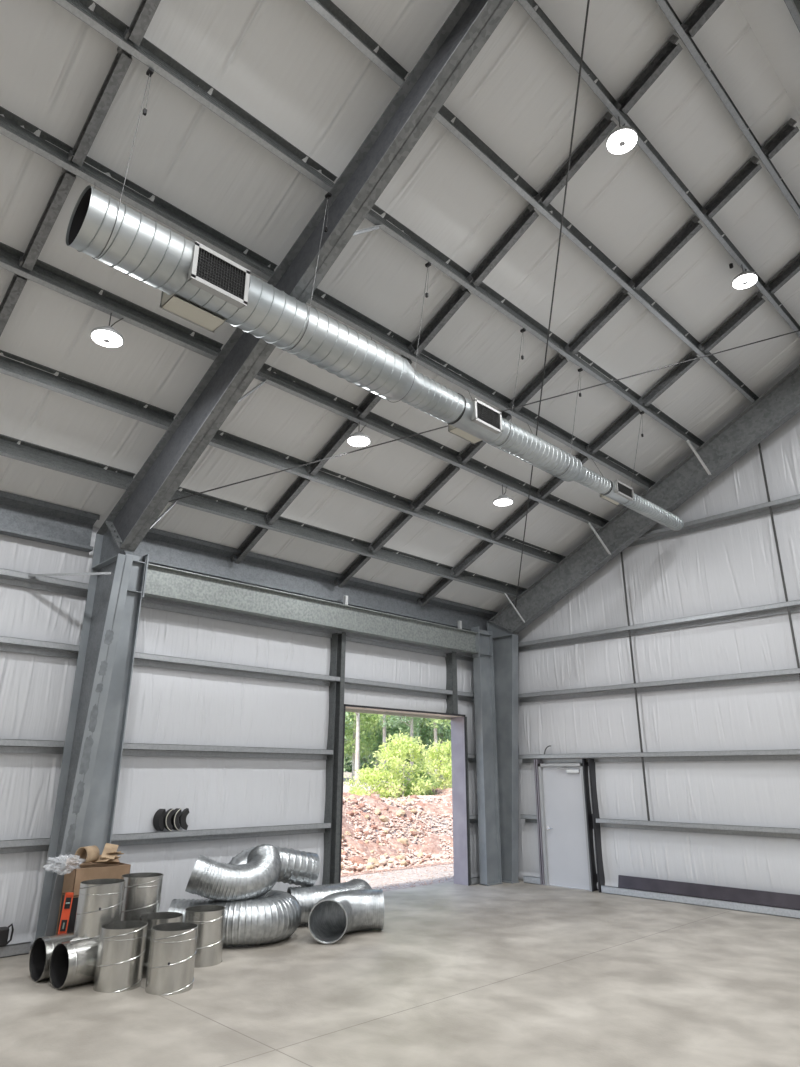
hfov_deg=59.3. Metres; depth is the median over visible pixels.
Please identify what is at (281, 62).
ceiling
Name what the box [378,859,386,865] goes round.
rock
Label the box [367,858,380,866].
rock
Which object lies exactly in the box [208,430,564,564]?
purlin
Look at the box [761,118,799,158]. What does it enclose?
channel
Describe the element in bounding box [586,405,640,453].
channel
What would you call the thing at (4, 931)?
tool bag
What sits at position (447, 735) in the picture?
tree
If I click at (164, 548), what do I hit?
beam
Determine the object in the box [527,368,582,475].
cable
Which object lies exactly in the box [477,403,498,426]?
grille
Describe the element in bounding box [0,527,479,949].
wall
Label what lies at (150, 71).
cable
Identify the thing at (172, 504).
brace
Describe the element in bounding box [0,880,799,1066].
floor
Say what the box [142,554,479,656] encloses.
beam
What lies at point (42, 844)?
beam
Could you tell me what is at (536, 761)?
post
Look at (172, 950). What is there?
duct sleeve
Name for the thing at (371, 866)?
rock
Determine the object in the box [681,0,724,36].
channel
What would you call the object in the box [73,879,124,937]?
duct sleeve
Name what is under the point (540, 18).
purlin
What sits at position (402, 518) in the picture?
channel
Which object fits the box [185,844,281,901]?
duct elbow
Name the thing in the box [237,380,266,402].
brace
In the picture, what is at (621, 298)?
channel
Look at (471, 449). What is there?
channel
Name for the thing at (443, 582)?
channel
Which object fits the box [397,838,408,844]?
rock
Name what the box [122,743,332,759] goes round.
beam
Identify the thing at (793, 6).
roof purlin
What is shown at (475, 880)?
channel
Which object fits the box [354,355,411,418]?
channel
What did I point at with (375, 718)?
tree
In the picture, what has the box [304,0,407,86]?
purlin
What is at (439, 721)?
tree
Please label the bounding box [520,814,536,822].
wall girt
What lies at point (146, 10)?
channel
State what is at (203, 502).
purlin
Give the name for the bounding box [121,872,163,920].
duct sleeve
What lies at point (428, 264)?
cable
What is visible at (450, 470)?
channel
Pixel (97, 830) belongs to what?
post
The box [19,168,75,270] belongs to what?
channel
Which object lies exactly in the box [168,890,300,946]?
duct elbow
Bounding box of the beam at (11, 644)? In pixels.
[0,636,78,658]
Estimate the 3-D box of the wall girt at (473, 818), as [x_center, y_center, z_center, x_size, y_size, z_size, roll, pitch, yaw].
[1.661,5.692,14.056,1.005,0.155,0.160,18,-25,-41]
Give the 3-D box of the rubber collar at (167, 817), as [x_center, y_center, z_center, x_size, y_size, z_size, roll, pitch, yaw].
[-3.196,3.946,9.693,0.114,0.292,0.128,15,-24,-36]
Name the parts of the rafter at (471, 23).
plate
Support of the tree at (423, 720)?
on the ground
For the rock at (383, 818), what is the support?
on the bank
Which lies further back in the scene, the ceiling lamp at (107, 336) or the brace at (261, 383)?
the brace at (261, 383)
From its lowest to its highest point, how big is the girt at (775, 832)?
0.155 m
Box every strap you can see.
[620,552,649,820]
[758,443,799,677]
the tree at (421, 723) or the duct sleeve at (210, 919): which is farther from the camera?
the tree at (421, 723)
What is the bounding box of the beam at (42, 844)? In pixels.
[0,838,49,853]
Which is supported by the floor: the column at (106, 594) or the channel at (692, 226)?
the column at (106, 594)
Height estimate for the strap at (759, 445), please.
6.774 m
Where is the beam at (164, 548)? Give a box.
[125,528,497,630]
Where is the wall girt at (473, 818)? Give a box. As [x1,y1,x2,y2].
[469,815,477,822]
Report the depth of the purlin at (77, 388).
8.20 m
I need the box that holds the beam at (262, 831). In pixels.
[111,823,330,845]
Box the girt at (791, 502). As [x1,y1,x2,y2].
[628,494,799,546]
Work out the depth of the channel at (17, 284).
7.09 m
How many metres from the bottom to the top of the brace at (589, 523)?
0.592 m
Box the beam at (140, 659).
[133,652,474,701]
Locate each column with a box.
[35,529,132,939]
[487,622,518,883]
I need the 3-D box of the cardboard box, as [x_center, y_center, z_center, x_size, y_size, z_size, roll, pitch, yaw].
[-3.574,4.319,8.162,0.640,1.050,0.394,18,-25,-41]
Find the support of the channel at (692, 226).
attached to the purlin at (444, 116)
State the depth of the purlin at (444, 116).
8.64 m
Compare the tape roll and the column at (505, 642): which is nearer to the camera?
the tape roll
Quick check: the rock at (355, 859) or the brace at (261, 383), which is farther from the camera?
the rock at (355, 859)
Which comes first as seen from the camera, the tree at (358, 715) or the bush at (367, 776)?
the bush at (367, 776)
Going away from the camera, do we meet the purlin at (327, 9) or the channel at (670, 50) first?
the purlin at (327, 9)
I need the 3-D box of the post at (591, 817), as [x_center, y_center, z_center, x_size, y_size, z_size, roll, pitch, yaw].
[3.577,5.356,13.003,0.190,2.275,0.165,18,-25,-41]
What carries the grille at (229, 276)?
attached to the spiral duct
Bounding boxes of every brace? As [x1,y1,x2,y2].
[28,572,111,576]
[150,502,175,528]
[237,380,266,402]
[353,224,382,234]
[504,593,524,622]
[588,522,610,554]
[686,440,710,474]
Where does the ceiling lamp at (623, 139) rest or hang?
hanging from the purlin at (540, 18)
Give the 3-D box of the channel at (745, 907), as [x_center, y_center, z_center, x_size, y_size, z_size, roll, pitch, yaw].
[8.612,4.701,7.699,0.150,0.120,14.300,18,-25,-41]
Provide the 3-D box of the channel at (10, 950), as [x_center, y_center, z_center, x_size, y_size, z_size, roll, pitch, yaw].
[-7.298,3.885,5.498,8.230,0.120,0.150,18,-25,-41]
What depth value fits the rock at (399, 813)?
19.97 m
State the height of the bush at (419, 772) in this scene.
1.224 m
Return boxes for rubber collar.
[153,809,165,830]
[163,808,173,830]
[171,808,181,830]
[179,808,188,829]
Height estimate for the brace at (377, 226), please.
0.527 m
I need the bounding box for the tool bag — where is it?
[0,924,13,946]
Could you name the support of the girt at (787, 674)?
attached to the wall at (735, 565)
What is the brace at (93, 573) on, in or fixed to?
attached to the beam at (9, 577)
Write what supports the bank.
on the ground
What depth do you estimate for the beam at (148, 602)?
11.78 m
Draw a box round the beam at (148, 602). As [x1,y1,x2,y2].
[141,596,472,661]
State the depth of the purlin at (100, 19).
6.25 m
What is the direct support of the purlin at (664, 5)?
attached to the rafter at (471, 23)
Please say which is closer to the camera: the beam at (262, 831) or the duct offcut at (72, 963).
the duct offcut at (72, 963)
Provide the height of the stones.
1.578 m
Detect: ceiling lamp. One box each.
[90,313,123,347]
[347,422,370,446]
[493,485,512,505]
[606,116,637,153]
[732,265,757,288]
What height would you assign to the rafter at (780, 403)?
4.424 m
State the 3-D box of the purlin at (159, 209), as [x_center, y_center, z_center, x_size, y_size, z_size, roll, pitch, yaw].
[-4.459,-3.855,5.024,8.560,0.260,0.104,18,-25,-41]
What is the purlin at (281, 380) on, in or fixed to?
attached to the rafter at (471, 23)
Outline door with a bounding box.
[538,763,591,890]
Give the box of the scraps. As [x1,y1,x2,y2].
[92,843,123,864]
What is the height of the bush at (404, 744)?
2.325 m
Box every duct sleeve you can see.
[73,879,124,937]
[93,921,147,992]
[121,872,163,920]
[139,912,182,977]
[145,922,197,994]
[184,905,225,967]
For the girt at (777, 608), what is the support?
attached to the wall at (735, 565)
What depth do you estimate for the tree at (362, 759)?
43.17 m
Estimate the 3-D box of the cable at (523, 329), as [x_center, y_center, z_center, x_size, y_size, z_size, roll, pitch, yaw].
[1.312,-1.880,9.474,0.060,1.549,1.022,18,-25,-41]
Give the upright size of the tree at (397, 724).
10.507 m
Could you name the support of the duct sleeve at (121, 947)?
on the floor
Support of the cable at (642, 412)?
hanging from the purlin at (414, 242)
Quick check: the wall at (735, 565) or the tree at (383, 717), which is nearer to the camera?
the wall at (735, 565)
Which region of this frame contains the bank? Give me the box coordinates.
[341,783,452,876]
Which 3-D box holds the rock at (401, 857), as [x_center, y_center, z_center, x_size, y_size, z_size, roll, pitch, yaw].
[0.018,7.900,17.108,0.257,0.139,0.248,-12,-22,32]
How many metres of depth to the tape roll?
8.20 m
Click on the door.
(566, 860)
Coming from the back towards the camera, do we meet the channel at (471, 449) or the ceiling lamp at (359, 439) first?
the channel at (471, 449)
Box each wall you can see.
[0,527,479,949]
[512,412,799,894]
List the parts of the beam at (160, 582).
plate, plate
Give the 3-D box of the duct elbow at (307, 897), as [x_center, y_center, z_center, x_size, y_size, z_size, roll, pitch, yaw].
[-0.992,5.265,10.048,1.471,0.488,0.679,18,-25,-41]
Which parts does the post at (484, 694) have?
plate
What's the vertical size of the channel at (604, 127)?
0.615 m
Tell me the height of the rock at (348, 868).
0.134 m
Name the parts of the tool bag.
handle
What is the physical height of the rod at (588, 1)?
3.771 m
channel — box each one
[0,273,26,335]
[0,942,30,957]
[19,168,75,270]
[67,46,131,165]
[123,0,160,45]
[231,526,267,563]
[264,476,309,524]
[306,419,357,474]
[334,555,370,587]
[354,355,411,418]
[367,512,412,553]
[408,285,470,355]
[409,464,459,511]
[417,577,452,605]
[450,540,492,576]
[457,411,510,463]
[466,204,538,286]
[471,877,479,884]
[490,498,538,539]
[508,353,567,410]
[523,875,540,884]
[535,112,616,206]
[536,453,587,498]
[565,288,630,354]
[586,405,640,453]
[601,885,799,918]
[613,35,682,114]
[628,216,702,290]
[638,351,699,406]
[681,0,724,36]
[698,291,764,352]
[700,156,761,218]
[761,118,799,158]
[764,253,799,293]
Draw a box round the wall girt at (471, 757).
[468,754,475,762]
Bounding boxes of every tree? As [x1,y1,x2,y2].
[344,712,355,742]
[344,712,398,781]
[344,713,369,771]
[345,715,404,769]
[345,728,404,773]
[347,712,370,784]
[367,716,431,772]
[374,720,423,770]
[379,715,409,783]
[393,717,450,762]
[396,716,428,773]
[416,718,450,778]
[425,718,450,777]
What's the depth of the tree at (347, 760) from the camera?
41.24 m
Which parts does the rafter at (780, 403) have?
plate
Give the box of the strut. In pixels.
[0,491,99,551]
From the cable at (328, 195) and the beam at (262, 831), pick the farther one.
the beam at (262, 831)
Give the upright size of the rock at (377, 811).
0.168 m
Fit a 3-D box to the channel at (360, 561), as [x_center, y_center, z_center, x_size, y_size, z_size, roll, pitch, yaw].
[-0.849,0.631,12.550,0.110,0.540,0.889,18,-25,-41]
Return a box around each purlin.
[0,106,276,280]
[0,242,222,359]
[0,350,175,429]
[0,434,134,489]
[53,0,336,191]
[136,474,525,596]
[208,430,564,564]
[255,363,608,528]
[275,267,654,489]
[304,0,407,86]
[337,179,704,448]
[434,105,758,402]
[517,0,799,337]
[655,0,799,218]
[784,0,799,31]
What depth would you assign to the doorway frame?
12.62 m
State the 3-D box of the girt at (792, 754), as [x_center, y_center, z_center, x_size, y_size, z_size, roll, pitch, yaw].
[7.963,2.813,9.070,0.160,0.155,15.800,18,-25,-41]
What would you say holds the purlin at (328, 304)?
attached to the rafter at (471, 23)
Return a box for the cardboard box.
[56,855,130,934]
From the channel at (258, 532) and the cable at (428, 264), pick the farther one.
the channel at (258, 532)
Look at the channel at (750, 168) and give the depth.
8.83 m
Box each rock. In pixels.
[346,866,353,870]
[350,856,366,865]
[366,864,374,869]
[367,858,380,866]
[374,809,380,814]
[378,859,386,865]
[379,815,388,822]
[395,855,406,859]
[396,809,404,816]
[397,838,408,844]
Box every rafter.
[96,0,514,551]
[488,365,799,633]
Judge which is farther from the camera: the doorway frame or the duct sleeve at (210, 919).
the doorway frame
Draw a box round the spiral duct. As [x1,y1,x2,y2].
[66,185,683,530]
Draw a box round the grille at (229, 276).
[196,247,245,299]
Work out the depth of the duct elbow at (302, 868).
9.82 m
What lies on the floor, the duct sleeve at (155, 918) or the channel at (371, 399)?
the duct sleeve at (155, 918)
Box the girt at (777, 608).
[518,600,799,651]
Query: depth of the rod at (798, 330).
10.15 m
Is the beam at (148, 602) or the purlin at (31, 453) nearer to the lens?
the purlin at (31, 453)
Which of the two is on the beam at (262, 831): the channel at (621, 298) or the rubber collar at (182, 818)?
the rubber collar at (182, 818)
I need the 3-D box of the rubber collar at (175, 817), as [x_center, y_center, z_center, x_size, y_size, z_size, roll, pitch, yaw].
[-3.123,3.974,9.775,0.128,0.292,0.114,-15,-24,38]
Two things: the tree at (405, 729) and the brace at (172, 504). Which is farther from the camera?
the tree at (405, 729)
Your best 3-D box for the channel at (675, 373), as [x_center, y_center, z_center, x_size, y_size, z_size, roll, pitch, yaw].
[4.300,-2.468,11.257,0.110,0.615,1.042,18,-25,-41]
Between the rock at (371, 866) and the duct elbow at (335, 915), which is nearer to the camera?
the duct elbow at (335, 915)
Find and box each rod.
[169,330,799,501]
[515,0,589,607]
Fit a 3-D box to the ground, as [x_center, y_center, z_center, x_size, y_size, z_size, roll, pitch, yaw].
[-6.510,11.925,33.311,75.000,3.010,39.800,18,-25,-41]
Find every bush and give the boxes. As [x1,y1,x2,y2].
[344,763,390,795]
[366,730,439,798]
[401,765,441,796]
[417,738,451,788]
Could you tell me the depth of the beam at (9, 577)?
9.26 m
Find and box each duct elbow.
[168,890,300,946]
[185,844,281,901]
[228,846,319,886]
[287,878,371,925]
[308,889,383,943]
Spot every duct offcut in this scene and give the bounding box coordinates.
[29,932,86,981]
[49,937,98,989]
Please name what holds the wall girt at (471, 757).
attached to the column at (505, 642)
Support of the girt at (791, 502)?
attached to the wall at (735, 565)
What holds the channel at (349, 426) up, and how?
attached to the purlin at (228, 442)
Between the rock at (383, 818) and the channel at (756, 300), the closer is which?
the channel at (756, 300)
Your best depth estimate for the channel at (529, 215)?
8.44 m
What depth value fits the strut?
9.46 m
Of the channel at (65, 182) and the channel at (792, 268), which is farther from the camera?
the channel at (792, 268)
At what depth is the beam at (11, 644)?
9.03 m
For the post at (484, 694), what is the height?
4.900 m
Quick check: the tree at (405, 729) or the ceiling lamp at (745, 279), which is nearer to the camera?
the ceiling lamp at (745, 279)
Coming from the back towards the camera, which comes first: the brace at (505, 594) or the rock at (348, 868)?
the rock at (348, 868)
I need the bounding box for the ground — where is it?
[341,763,453,891]
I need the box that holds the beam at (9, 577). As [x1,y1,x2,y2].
[0,568,88,597]
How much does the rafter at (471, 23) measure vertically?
4.533 m
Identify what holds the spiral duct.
hanging from the cable at (150, 71)
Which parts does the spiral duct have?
grille frame, grille frame, grille frame, grille frame, grille frame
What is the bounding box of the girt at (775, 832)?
[596,818,799,838]
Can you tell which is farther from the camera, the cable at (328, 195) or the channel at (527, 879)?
the channel at (527, 879)
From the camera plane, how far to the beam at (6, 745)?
8.71 m
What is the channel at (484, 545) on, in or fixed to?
attached to the purlin at (203, 502)
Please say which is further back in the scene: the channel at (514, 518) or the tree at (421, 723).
the tree at (421, 723)
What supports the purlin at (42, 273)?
on the rafter at (471, 23)
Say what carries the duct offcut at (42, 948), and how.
on the floor
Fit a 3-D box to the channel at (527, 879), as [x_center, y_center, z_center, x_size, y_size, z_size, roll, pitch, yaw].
[2.590,6.691,13.588,0.150,0.120,0.390,18,-25,-41]
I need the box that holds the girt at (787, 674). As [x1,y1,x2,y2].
[518,668,799,701]
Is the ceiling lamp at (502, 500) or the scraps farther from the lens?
the ceiling lamp at (502, 500)
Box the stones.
[341,789,453,889]
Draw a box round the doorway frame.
[322,631,470,885]
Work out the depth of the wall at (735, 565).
12.39 m
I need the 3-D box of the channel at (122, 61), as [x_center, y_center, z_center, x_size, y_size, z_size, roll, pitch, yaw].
[-2.623,-3.710,6.130,0.110,0.604,1.019,18,-25,-41]
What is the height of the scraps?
0.240 m
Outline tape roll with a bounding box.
[74,845,99,863]
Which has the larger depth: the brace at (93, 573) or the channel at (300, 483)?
the channel at (300, 483)
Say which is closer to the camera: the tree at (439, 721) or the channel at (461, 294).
the channel at (461, 294)
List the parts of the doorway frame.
jamb post, edge trim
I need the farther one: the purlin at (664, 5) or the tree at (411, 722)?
the tree at (411, 722)
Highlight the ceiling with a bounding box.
[0,0,799,611]
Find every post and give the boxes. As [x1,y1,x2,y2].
[79,554,146,854]
[473,629,502,885]
[534,759,544,884]
[582,758,604,892]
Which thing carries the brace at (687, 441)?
attached to the rafter at (780, 403)
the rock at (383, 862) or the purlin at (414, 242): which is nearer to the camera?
the purlin at (414, 242)
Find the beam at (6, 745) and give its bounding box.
[0,739,64,753]
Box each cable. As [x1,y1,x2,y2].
[92,67,153,258]
[270,192,331,350]
[370,262,430,402]
[467,328,525,446]
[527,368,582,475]
[592,411,643,503]
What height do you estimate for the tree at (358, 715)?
7.791 m
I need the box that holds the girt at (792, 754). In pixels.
[518,749,799,762]
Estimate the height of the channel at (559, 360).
0.604 m
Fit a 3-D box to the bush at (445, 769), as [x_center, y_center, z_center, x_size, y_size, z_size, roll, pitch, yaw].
[1.686,8.741,26.457,1.974,2.097,2.373,16,-24,-38]
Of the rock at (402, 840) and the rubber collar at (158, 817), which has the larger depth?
the rock at (402, 840)
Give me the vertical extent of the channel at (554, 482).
0.619 m
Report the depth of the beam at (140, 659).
11.49 m
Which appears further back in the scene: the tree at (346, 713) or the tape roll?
the tree at (346, 713)

